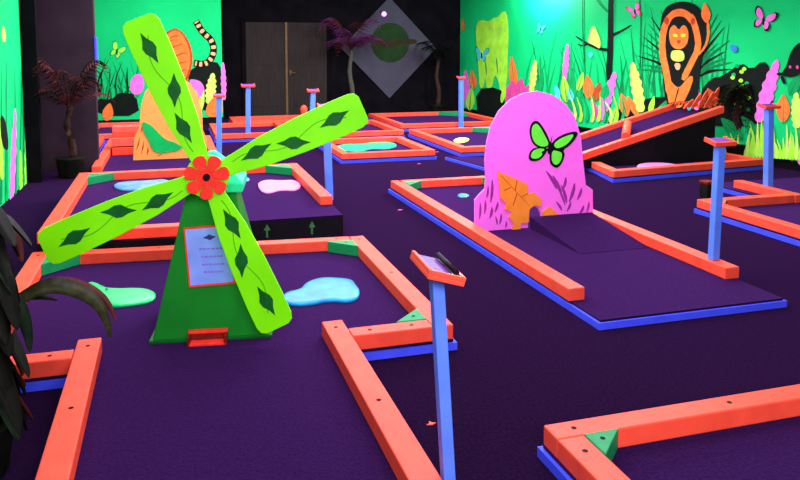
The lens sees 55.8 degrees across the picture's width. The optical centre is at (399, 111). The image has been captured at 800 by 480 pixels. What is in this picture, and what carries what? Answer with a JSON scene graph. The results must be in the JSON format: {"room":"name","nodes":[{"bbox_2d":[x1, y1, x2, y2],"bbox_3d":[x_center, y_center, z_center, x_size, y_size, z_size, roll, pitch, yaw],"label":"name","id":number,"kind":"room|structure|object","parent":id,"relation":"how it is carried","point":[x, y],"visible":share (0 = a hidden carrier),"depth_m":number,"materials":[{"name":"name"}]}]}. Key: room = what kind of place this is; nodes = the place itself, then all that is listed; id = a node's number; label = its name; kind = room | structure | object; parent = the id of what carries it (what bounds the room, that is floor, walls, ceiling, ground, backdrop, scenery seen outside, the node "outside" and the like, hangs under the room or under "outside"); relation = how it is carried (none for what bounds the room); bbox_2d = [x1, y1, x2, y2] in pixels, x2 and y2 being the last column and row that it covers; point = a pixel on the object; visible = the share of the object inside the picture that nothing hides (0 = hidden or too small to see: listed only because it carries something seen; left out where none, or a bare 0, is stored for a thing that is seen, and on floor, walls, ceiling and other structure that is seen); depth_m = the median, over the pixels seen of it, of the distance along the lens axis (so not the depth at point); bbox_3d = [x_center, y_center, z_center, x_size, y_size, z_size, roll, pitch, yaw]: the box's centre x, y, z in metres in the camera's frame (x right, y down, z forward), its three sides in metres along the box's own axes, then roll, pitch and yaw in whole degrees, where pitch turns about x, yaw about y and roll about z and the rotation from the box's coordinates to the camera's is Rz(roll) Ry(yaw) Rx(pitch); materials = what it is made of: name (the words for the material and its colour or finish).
{"room":"games hall","nodes":[
{"label":"games hall","id":0,"kind":"room"},
{"bbox_2d":[36,0,99,172],"bbox_3d":[-4.875,-0.901,9.243,2.130,3.350,0.200,-2,5,-17],"label":"wall partition","id":1,"kind":"structure","parent":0,"point":[66,28],"depth_m":9.41,"materials":[{"name":"paint"}]},
{"bbox_2d":[94,37,97,59],"bbox_3d":[-3.842,-0.774,9.562,0.025,0.325,0.215,-2,5,-17],"label":"strip","id":2,"kind":"object","parent":1,"relation":"attached to","point":[95,38],"visible":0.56,"depth_m":9.47,"materials":[{"name":"blue paint"}]},
{"bbox_2d":[221,0,459,118],"bbox_3d":[-1.746,-1.558,16.750,12.700,3.350,0.200,-2,5,-17],"label":"wall","id":3,"kind":"structure","parent":0,"point":[438,20],"depth_m":16.94,"materials":[{"name":"black paint"}]},
{"bbox_2d":[241,18,330,115],"bbox_3d":[-2.451,-0.928,16.421,1.916,2.152,0.122,-2,5,-17],"label":"door","id":4,"kind":"structure","parent":3,"relation":"in","point":[283,58],"depth_m":16.41,"materials":[{"name":"brown paint"}]},
{"bbox_2d":[341,0,435,97],"bbox_3d":[-0.241,-1.427,17.087,2.234,2.273,0.054,-2,5,-17],"label":"diamond sign","id":5,"kind":"object","parent":3,"relation":"attached to","point":[389,68],"visible":0.88,"depth_m":17.08,"materials":[{"name":"grey paint"}]},
{"bbox_2d":[0,115,799,479],"bbox_3d":[0.943,0.932,8.084,12.700,0.100,20.300,-2,5,-17],"label":"floor","id":6,"kind":"structure","parent":0,"point":[522,363],"depth_m":4.07,"materials":[{"name":"carpet"}]},
{"bbox_2d":[0,207,115,477],"bbox_3d":[-1.443,0.855,2.777,0.740,1.079,0.491,-2,5,-17],"label":"agave plant","id":7,"kind":"object","parent":6,"relation":"on","point":[14,310],"visible":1,"depth_m":2.74,"materials":[{"name":"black plant"}]},
{"bbox_2d":[31,58,115,178],"bbox_3d":[-3.875,0.087,8.887,0.991,1.444,0.768,-2,5,-17],"label":"palm tree","id":8,"kind":"object","parent":6,"relation":"on","point":[69,166],"visible":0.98,"depth_m":8.95,"materials":[{"name":"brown plant"}]},
{"bbox_2d":[99,137,105,152],"bbox_3d":[-5.007,0.571,10.879,1.282,0.132,2.082,-2,5,-17],"label":"golf hole","id":9,"kind":"object","parent":6,"relation":"on","point":[102,143],"visible":0.09,"depth_m":11.56,"materials":[{"name":"wood"}]},
{"bbox_2d":[99,122,138,142],"bbox_3d":[-4.750,0.352,13.378,1.432,0.132,2.032,-2,5,-17],"label":"golf hole","id":10,"kind":"object","parent":6,"relation":"on","point":[105,129],"visible":0.22,"depth_m":13.92,"materials":[{"name":"wood"}]},
{"bbox_2d":[92,135,215,171],"bbox_3d":[-3.296,0.617,10.356,1.552,0.132,3.482,-2,5,-17],"label":"golf hole","id":11,"kind":"object","parent":6,"relation":"on","point":[106,162],"visible":0.28,"depth_m":9.80,"materials":[{"name":"carpet"}]},
{"bbox_2d":[112,125,138,155],"bbox_3d":[-3.779,0.403,10.741,0.570,0.385,0.400,-2,5,-17],"label":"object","id":12,"kind":"object","parent":11,"relation":"on","point":[123,136],"visible":0.53,"depth_m":10.58,"materials":[{"name":"orange paint"}]},
{"bbox_2d":[133,81,206,159],"bbox_3d":[-3.091,0.086,10.143,0.959,1.118,0.037,-2,5,-17],"label":"board","id":13,"kind":"object","parent":11,"relation":"on","point":[154,139],"visible":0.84,"depth_m":10.10,"materials":[{"name":"orange paint"}]},
{"bbox_2d":[213,93,224,153],"bbox_3d":[-2.419,0.229,10.143,0.160,0.941,0.123,-2,5,-17],"label":"sign post","id":14,"kind":"object","parent":11,"relation":"on","point":[218,97],"visible":0.91,"depth_m":10.10,"materials":[{"name":"blue paint"}]},
{"bbox_2d":[213,93,224,97],"bbox_3d":[-2.419,-0.213,10.104,0.160,0.053,0.123,-2,5,-17],"label":"tray","id":15,"kind":"object","parent":14,"relation":"on","point":[214,95],"depth_m":10.06,"materials":[{"name":"orange paint"}]},
{"bbox_2d":[94,0,227,124],"bbox_3d":[-4.833,-1.294,14.589,2.927,3.200,0.048,-2,5,-17],"label":"mural","id":16,"kind":"object","parent":6,"relation":"on","point":[192,28],"visible":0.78,"depth_m":14.61,"materials":[{"name":"green paint"}]},
{"bbox_2d":[102,103,112,120],"bbox_3d":[-5.585,0.016,14.450,0.199,0.344,0.001,-2,5,-17],"label":"flower","id":17,"kind":"object","parent":16,"relation":"on","point":[107,108],"depth_m":14.45,"materials":[{"name":"orange paint"}]},
{"bbox_2d":[206,98,222,116],"bbox_3d":[-3.689,-0.104,15.018,0.325,0.449,0.001,-2,5,-17],"label":"flower","id":18,"kind":"object","parent":16,"relation":"on","point":[210,102],"depth_m":15.01,"materials":[{"name":"orange paint"}]},
{"bbox_2d":[37,163,342,251],"bbox_3d":[-1.848,0.853,6.889,2.274,0.266,2.744,-2,5,-17],"label":"golf hole","id":19,"kind":"object","parent":6,"relation":"on","point":[307,212],"visible":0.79,"depth_m":6.50,"materials":[{"name":"carpet"}]},
{"bbox_2d":[114,179,167,191],"bbox_3d":[-2.571,0.739,7.519,0.528,0.021,0.572,-2,5,-17],"label":"puddle","id":20,"kind":"object","parent":19,"relation":"on","point":[130,186],"visible":0.74,"depth_m":7.52,"materials":[{"name":"blue paint"}]},
{"bbox_2d":[258,180,300,193],"bbox_3d":[-1.195,0.740,7.505,0.419,0.021,0.676,-2,5,-17],"label":"puddle","id":21,"kind":"object","parent":19,"relation":"on","point":[266,186],"visible":1,"depth_m":7.42,"materials":[{"name":"pink paint"}]},
{"bbox_2d":[10,236,456,479],"bbox_3d":[-0.793,1.218,3.451,2.372,0.138,4.664,-2,5,-17],"label":"golf hole","id":22,"kind":"object","parent":6,"relation":"on","point":[306,401],"visible":0.76,"depth_m":3.45,"materials":[{"name":"carpet"}]},
{"bbox_2d":[89,282,155,307],"bbox_3d":[-1.768,1.123,4.612,0.601,0.019,0.326,2,5,19],"label":"puddle","id":23,"kind":"object","parent":22,"relation":"on","point":[118,297],"visible":0.77,"depth_m":4.58,"materials":[{"name":"green paint"}]},
{"bbox_2d":[38,13,367,346],"bbox_3d":[-1.003,0.334,4.059,1.628,1.688,0.658,-1,5,-8],"label":"windmill","id":24,"kind":"object","parent":22,"relation":"on","point":[221,287],"visible":1,"depth_m":3.83,"materials":[{"name":"green paint"}]},
{"bbox_2d":[197,167,216,185],"bbox_3d":[-0.967,0.328,3.784,0.100,0.100,0.023,-1,5,-8],"label":"flower","id":25,"kind":"object","parent":24,"relation":"on","point":[206,176],"depth_m":3.77,"materials":[{"name":"red paint"}]},
{"bbox_2d":[199,234,223,272],"bbox_3d":[-0.980,0.744,3.950,0.138,0.196,0.032,-1,5,-8],"label":"print","id":26,"kind":"object","parent":24,"relation":"attached to","point":[211,252],"depth_m":3.95,"materials":[{"name":"purple"}]},
{"bbox_2d":[284,277,359,306],"bbox_3d":[-0.498,1.114,4.697,0.483,0.021,0.491,-2,5,-17],"label":"puddle","id":27,"kind":"object","parent":22,"relation":"on","point":[317,291],"visible":0.98,"depth_m":4.63,"materials":[{"name":"paint"}]},
{"bbox_2d":[208,121,281,142],"bbox_3d":[-2.665,0.354,13.358,1.312,0.132,1.882,-2,5,-17],"label":"golf hole","id":28,"kind":"object","parent":6,"relation":"on","point":[231,132],"visible":0.57,"depth_m":13.43,"materials":[{"name":"carpet"}]},
{"bbox_2d":[241,83,254,132],"bbox_3d":[-2.500,0.021,12.475,0.220,0.950,0.142,-2,5,-17],"label":"sign post","id":29,"kind":"object","parent":28,"relation":"on","point":[247,86],"visible":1,"depth_m":12.44,"materials":[{"name":"blue paint"}]},
{"bbox_2d":[241,83,254,86],"bbox_3d":[-2.500,-0.424,12.436,0.220,0.057,0.142,-2,5,-17],"label":"tray","id":30,"kind":"object","parent":29,"relation":"on","point":[242,85],"depth_m":12.39,"materials":[{"name":"orange paint"}]},
{"bbox_2d":[228,115,299,123],"bbox_3d":[-2.066,0.186,15.284,2.682,0.132,1.032,-2,5,-17],"label":"golf hole","id":31,"kind":"object","parent":6,"relation":"on","point":[280,118],"visible":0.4,"depth_m":15.40,"materials":[{"name":"wood"}]},
{"bbox_2d":[300,105,307,114],"bbox_3d":[-1.889,0.015,14.856,0.150,0.280,0.150,-2,5,-17],"label":"finial","id":32,"kind":"object","parent":31,"relation":"on","point":[303,109],"visible":0.62,"depth_m":14.80,"materials":[{"name":"orange paint"}]},
{"bbox_2d":[307,88,318,110],"bbox_3d":[-1.373,0.091,11.970,0.180,0.898,0.132,-2,5,-17],"label":"sign post","id":33,"kind":"object","parent":6,"relation":"on","point":[312,91],"visible":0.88,"depth_m":11.91,"materials":[{"name":"blue paint"}]},
{"bbox_2d":[307,88,318,91],"bbox_3d":[-1.373,-0.329,11.933,0.180,0.055,0.132,-2,5,-17],"label":"tray","id":34,"kind":"object","parent":33,"relation":"on","point":[309,90],"depth_m":11.89,"materials":[{"name":"orange paint"}]},
{"bbox_2d":[317,103,332,199],"bbox_3d":[-0.749,0.416,7.698,0.170,0.995,0.123,-2,5,-17],"label":"sign post","id":35,"kind":"object","parent":6,"relation":"on","point":[327,147],"visible":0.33,"depth_m":7.69,"materials":[{"name":"blue paint"}]},
{"bbox_2d":[284,120,404,137],"bbox_3d":[-1.066,0.335,13.582,1.802,0.132,1.982,-2,5,-17],"label":"golf hole","id":36,"kind":"object","parent":6,"relation":"on","point":[373,128],"visible":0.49,"depth_m":12.88,"materials":[{"name":"carpet"}]},
{"bbox_2d":[319,17,387,93],"bbox_3d":[-0.958,-0.915,16.171,1.552,2.170,1.080,-2,5,-17],"label":"palm tree","id":37,"kind":"object","parent":6,"relation":"on","point":[360,40],"visible":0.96,"depth_m":16.17,"materials":[{"name":"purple plant"}]},
{"bbox_2d":[317,136,436,163],"bbox_3d":[-0.387,0.550,11.117,1.362,0.132,1.712,-2,5,-17],"label":"golf hole","id":38,"kind":"object","parent":6,"relation":"on","point":[405,149],"visible":0.75,"depth_m":10.45,"materials":[{"name":"wood"}]},
{"bbox_2d":[338,142,395,151],"bbox_3d":[-0.465,0.531,11.360,1.021,0.021,0.759,-3,6,-27],"label":"puddle","id":39,"kind":"object","parent":38,"relation":"on","point":[373,145],"visible":0.95,"depth_m":11.29,"materials":[{"name":"green paint"}]},
{"bbox_2d":[368,111,493,130],"bbox_3d":[0.695,0.180,15.312,2.182,0.138,2.382,-2,5,-17],"label":"golf hole","id":40,"kind":"object","parent":6,"relation":"on","point":[405,121],"visible":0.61,"depth_m":15.39,"materials":[{"name":"carpet"}]},
{"bbox_2d":[413,40,457,111],"bbox_3d":[0.843,-0.731,16.826,1.020,1.690,0.774,-2,5,-17],"label":"palm tree","id":41,"kind":"object","parent":6,"relation":"on","point":[436,107],"visible":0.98,"depth_m":16.93,"materials":[{"name":"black plant"}]},
{"bbox_2d":[410,250,465,479],"bbox_3d":[0.122,0.925,2.534,0.143,0.881,0.248,-2,5,-17],"label":"stand","id":42,"kind":"object","parent":6,"relation":"on","point":[439,271],"visible":1,"depth_m":2.52,"materials":[{"name":"blue paint"}]},
{"bbox_2d":[410,250,465,286],"bbox_3d":[0.122,0.518,2.498,0.127,0.062,0.240,-1,5,-13],"label":"tray","id":43,"kind":"object","parent":42,"relation":"on","point":[438,271],"depth_m":2.45,"materials":[{"name":"orange paint"}]},
{"bbox_2d":[408,126,489,156],"bbox_3d":[1.319,0.455,12.169,1.722,0.138,2.482,-2,5,-17],"label":"golf hole","id":44,"kind":"object","parent":6,"relation":"on","point":[441,138],"visible":0.46,"depth_m":12.30,"materials":[{"name":"carpet"}]},
{"bbox_2d":[454,138,468,142],"bbox_3d":[0.982,0.467,12.125,0.236,0.017,0.651,1,5,15],"label":"puddle","id":45,"kind":"object","parent":44,"relation":"on","point":[458,140],"visible":1,"depth_m":12.03,"materials":[{"name":"yellow paint"}]},
{"bbox_2d":[456,76,465,127],"bbox_3d":[1.134,-0.150,14.085,0.140,1.010,0.123,-2,5,-17],"label":"sign post","id":46,"kind":"object","parent":6,"relation":"on","point":[460,78],"visible":0.91,"depth_m":14.06,"materials":[{"name":"blue paint"}]},
{"bbox_2d":[445,156,484,170],"bbox_3d":[1.393,0.685,10.045,1.231,0.050,1.255,-2,5,-17],"label":"deck","id":47,"kind":"object","parent":6,"relation":"on","point":[475,162],"visible":0.21,"depth_m":10.07,"materials":[{"name":"wood"}]},
{"bbox_2d":[580,104,723,167],"bbox_3d":[2.988,0.286,10.093,2.404,0.722,0.940,-2,5,-17],"label":"ramp","id":48,"kind":"object","parent":47,"relation":"on","point":[670,134],"visible":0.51,"depth_m":9.85,"materials":[{"name":"orange paint"}]},
{"bbox_2d":[662,87,719,108],"bbox_3d":[4.039,-0.185,10.465,0.729,0.292,0.575,2,6,26],"label":"fern","id":49,"kind":"object","parent":48,"relation":"on","point":[711,100],"visible":1,"depth_m":10.36,"materials":[{"name":"orange plant"}]},
{"bbox_2d":[388,176,786,329],"bbox_3d":[1.136,0.964,6.362,1.382,0.138,4.132,-2,5,-17],"label":"golf hole","id":50,"kind":"object","parent":6,"relation":"on","point":[668,280],"visible":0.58,"depth_m":5.11,"materials":[{"name":"carpet"}]},
{"bbox_2d":[458,193,468,197],"bbox_3d":[0.645,0.858,7.695,0.114,0.009,0.207,0,5,5],"label":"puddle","id":51,"kind":"object","parent":50,"relation":"on","point":[461,195],"visible":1,"depth_m":7.67,"materials":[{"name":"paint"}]},
{"bbox_2d":[474,91,592,230],"bbox_3d":[1.113,0.410,6.404,1.100,1.175,0.213,-2,5,-17],"label":"board","id":52,"kind":"object","parent":50,"relation":"on","point":[533,156],"visible":0.92,"depth_m":6.29,"materials":[{"name":"pink paint"}]},
{"bbox_2d":[530,212,648,253],"bbox_3d":[1.486,0.959,6.024,0.585,0.099,0.814,-2,5,-17],"label":"ramp","id":53,"kind":"object","parent":50,"relation":"on","point":[582,233],"visible":1,"depth_m":6.00,"materials":[{"name":"carpet"}]},
{"bbox_2d":[704,136,736,259],"bbox_3d":[2.148,0.591,5.103,0.170,0.832,0.123,-2,5,-17],"label":"sign post","id":54,"kind":"object","parent":50,"relation":"on","point":[719,144],"visible":1,"depth_m":5.08,"materials":[{"name":"blue paint"}]},
{"bbox_2d":[704,136,736,146],"bbox_3d":[2.148,0.203,5.069,0.170,0.053,0.123,-2,5,-17],"label":"tray","id":55,"kind":"object","parent":54,"relation":"on","point":[725,141],"depth_m":5.04,"materials":[{"name":"orange paint"}]},
{"bbox_2d":[537,384,799,479],"bbox_3d":[1.870,1.295,2.575,2.367,0.138,1.432,-2,5,-17],"label":"golf hole","id":56,"kind":"object","parent":6,"relation":"on","point":[755,435],"visible":1,"depth_m":2.89,"materials":[{"name":"wood"}]},
{"bbox_2d":[584,153,762,182],"bbox_3d":[3.363,0.660,9.867,2.418,0.132,1.694,-2,5,-17],"label":"golf hole","id":57,"kind":"object","parent":6,"relation":"on","point":[733,162],"visible":0.62,"depth_m":9.17,"materials":[{"name":"wood"}]},
{"bbox_2d":[637,162,674,166],"bbox_3d":[3.206,0.689,9.480,0.583,0.034,0.413,-2,5,-17],"label":"puddle","id":58,"kind":"object","parent":57,"relation":"on","point":[651,163],"visible":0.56,"depth_m":9.52,"materials":[{"name":"pink paint"}]},
{"bbox_2d":[699,180,711,198],"bbox_3d":[3.147,0.811,7.742,0.110,0.200,0.130,-2,5,-17],"label":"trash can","id":59,"kind":"object","parent":6,"relation":"on","point":[705,185],"visible":0.64,"depth_m":7.70,"materials":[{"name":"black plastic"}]},
{"bbox_2d":[715,84,755,154],"bbox_3d":[4.583,0.142,10.310,0.509,1.086,0.606,-2,5,-17],"label":"palm tree","id":60,"kind":"object","parent":6,"relation":"on","point":[738,149],"visible":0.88,"depth_m":10.22,"materials":[{"name":"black plant"}]},
{"bbox_2d":[694,177,799,245],"bbox_3d":[4.034,0.912,6.952,2.272,0.138,3.182,-2,5,-17],"label":"golf hole","id":61,"kind":"object","parent":6,"relation":"on","point":[773,212],"visible":0.77,"depth_m":7.06,"materials":[{"name":"wood"}]},
{"bbox_2d":[757,103,780,186],"bbox_3d":[3.787,0.385,7.792,0.190,0.934,0.123,-2,5,-17],"label":"sign post","id":62,"kind":"object","parent":61,"relation":"on","point":[768,139],"visible":0.88,"depth_m":7.77,"materials":[{"name":"blue paint"}]},
{"bbox_2d":[757,103,780,108],"bbox_3d":[3.787,-0.053,7.754,0.190,0.053,0.123,-2,5,-17],"label":"tray","id":63,"kind":"object","parent":62,"relation":"on","point":[766,106],"depth_m":7.72,"materials":[{"name":"orange paint"}]},
{"bbox_2d":[464,108,799,170],"bbox_3d":[5.362,-0.860,8.778,0.150,3.350,19.400,-2,5,-24],"label":"wall","id":64,"kind":"structure","parent":0,"point":[779,163],"depth_m":9.74,"materials":[{"name":"black paint"}]},
{"bbox_2d":[460,0,799,164],"bbox_3d":[4.900,-0.847,9.590,0.046,3.218,17.450,-2,5,-24],"label":"mural","id":65,"kind":"object","parent":64,"relation":"attached to","point":[608,61],"visible":0.89,"depth_m":12.13},
{"bbox_2d":[461,18,463,30],"bbox_3d":[1.440,-1.986,17.343,0.001,0.300,0.161,-2,5,-24],"label":"flower","id":66,"kind":"object","parent":65,"relation":"on","point":[462,19],"depth_m":17.36,"materials":[{"name":"orange paint"}]},
{"bbox_2d":[470,70,476,89],"bbox_3d":[1.645,-0.701,17.018,0.001,0.447,0.314,-2,5,-24],"label":"flower","id":67,"kind":"object","parent":65,"relation":"on","point":[473,73],"depth_m":17.00,"materials":[{"name":"orange paint"}]},
{"bbox_2d":[509,56,516,84],"bbox_3d":[2.315,-0.761,15.482,0.001,0.734,0.325,-2,5,-24],"label":"flower","id":68,"kind":"object","parent":65,"relation":"on","point":[512,59],"depth_m":15.48,"materials":[{"name":"orange paint"}]},
{"bbox_2d":[583,75,593,99],"bbox_3d":[3.303,-0.414,13.253,0.001,0.437,0.310,-2,5,-24],"label":"flower","id":69,"kind":"object","parent":65,"relation":"on","point":[588,80],"depth_m":13.25,"materials":[{"name":"orange paint"}]},
{"bbox_2d":[593,82,600,101],"bbox_3d":[3.400,-0.329,13.037,0.001,0.352,0.204,-2,5,-24],"label":"flower","id":70,"kind":"object","parent":65,"relation":"on","point":[596,85],"depth_m":13.05,"materials":[{"name":"orange paint"}]},
{"bbox_2d":[619,93,629,117],"bbox_3d":[3.684,-0.093,12.408,0.001,0.403,0.261,-2,5,-24],"label":"flower","id":71,"kind":"object","parent":65,"relation":"on","point":[624,98],"depth_m":12.40,"materials":[{"name":"orange paint"}]},
{"bbox_2d":[627,96,638,114],"bbox_3d":[3.769,-0.068,12.216,0.001,0.338,0.305,-2,5,-24],"label":"leaf","id":72,"kind":"object","parent":65,"relation":"on","point":[632,101],"depth_m":12.23,"materials":[{"name":"orange paint"}]},
{"bbox_2d":[707,88,720,106],"bbox_3d":[4.438,-0.172,10.678,0.001,0.298,0.274,-2,5,-24],"label":"flower","id":73,"kind":"object","parent":65,"relation":"on","point":[711,90],"depth_m":10.69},
{"bbox_2d":[776,94,789,123],"bbox_3d":[4.893,-0.027,9.652,0.001,0.384,0.204,-2,5,-24],"label":"leaf","id":74,"kind":"object","parent":65,"relation":"on","point":[783,114],"depth_m":9.65,"materials":[{"name":"orange paint"}]},
{"bbox_3d":[-3.618,-0.618,6.011,0.150,3.350,5.260,-2,5,-17],"label":"wall","id":75,"kind":"structure","parent":0,"visible":0},
{"bbox_2d":[0,0,26,206],"bbox_3d":[-3.772,-0.543,6.827,0.023,3.342,4.493,-2,5,-17],"label":"mural","id":76,"kind":"object","parent":75,"relation":"attached to","point":[13,172],"visible":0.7,"depth_m":7.94},
{"bbox_2d":[19,0,43,182],"bbox_3d":[-4.317,-0.846,8.613,0.330,3.350,0.135,-2,5,-17],"label":"trim","id":77,"kind":"structure","parent":75,"relation":"attached to","point":[30,85],"depth_m":8.63,"materials":[{"name":"black paint"}]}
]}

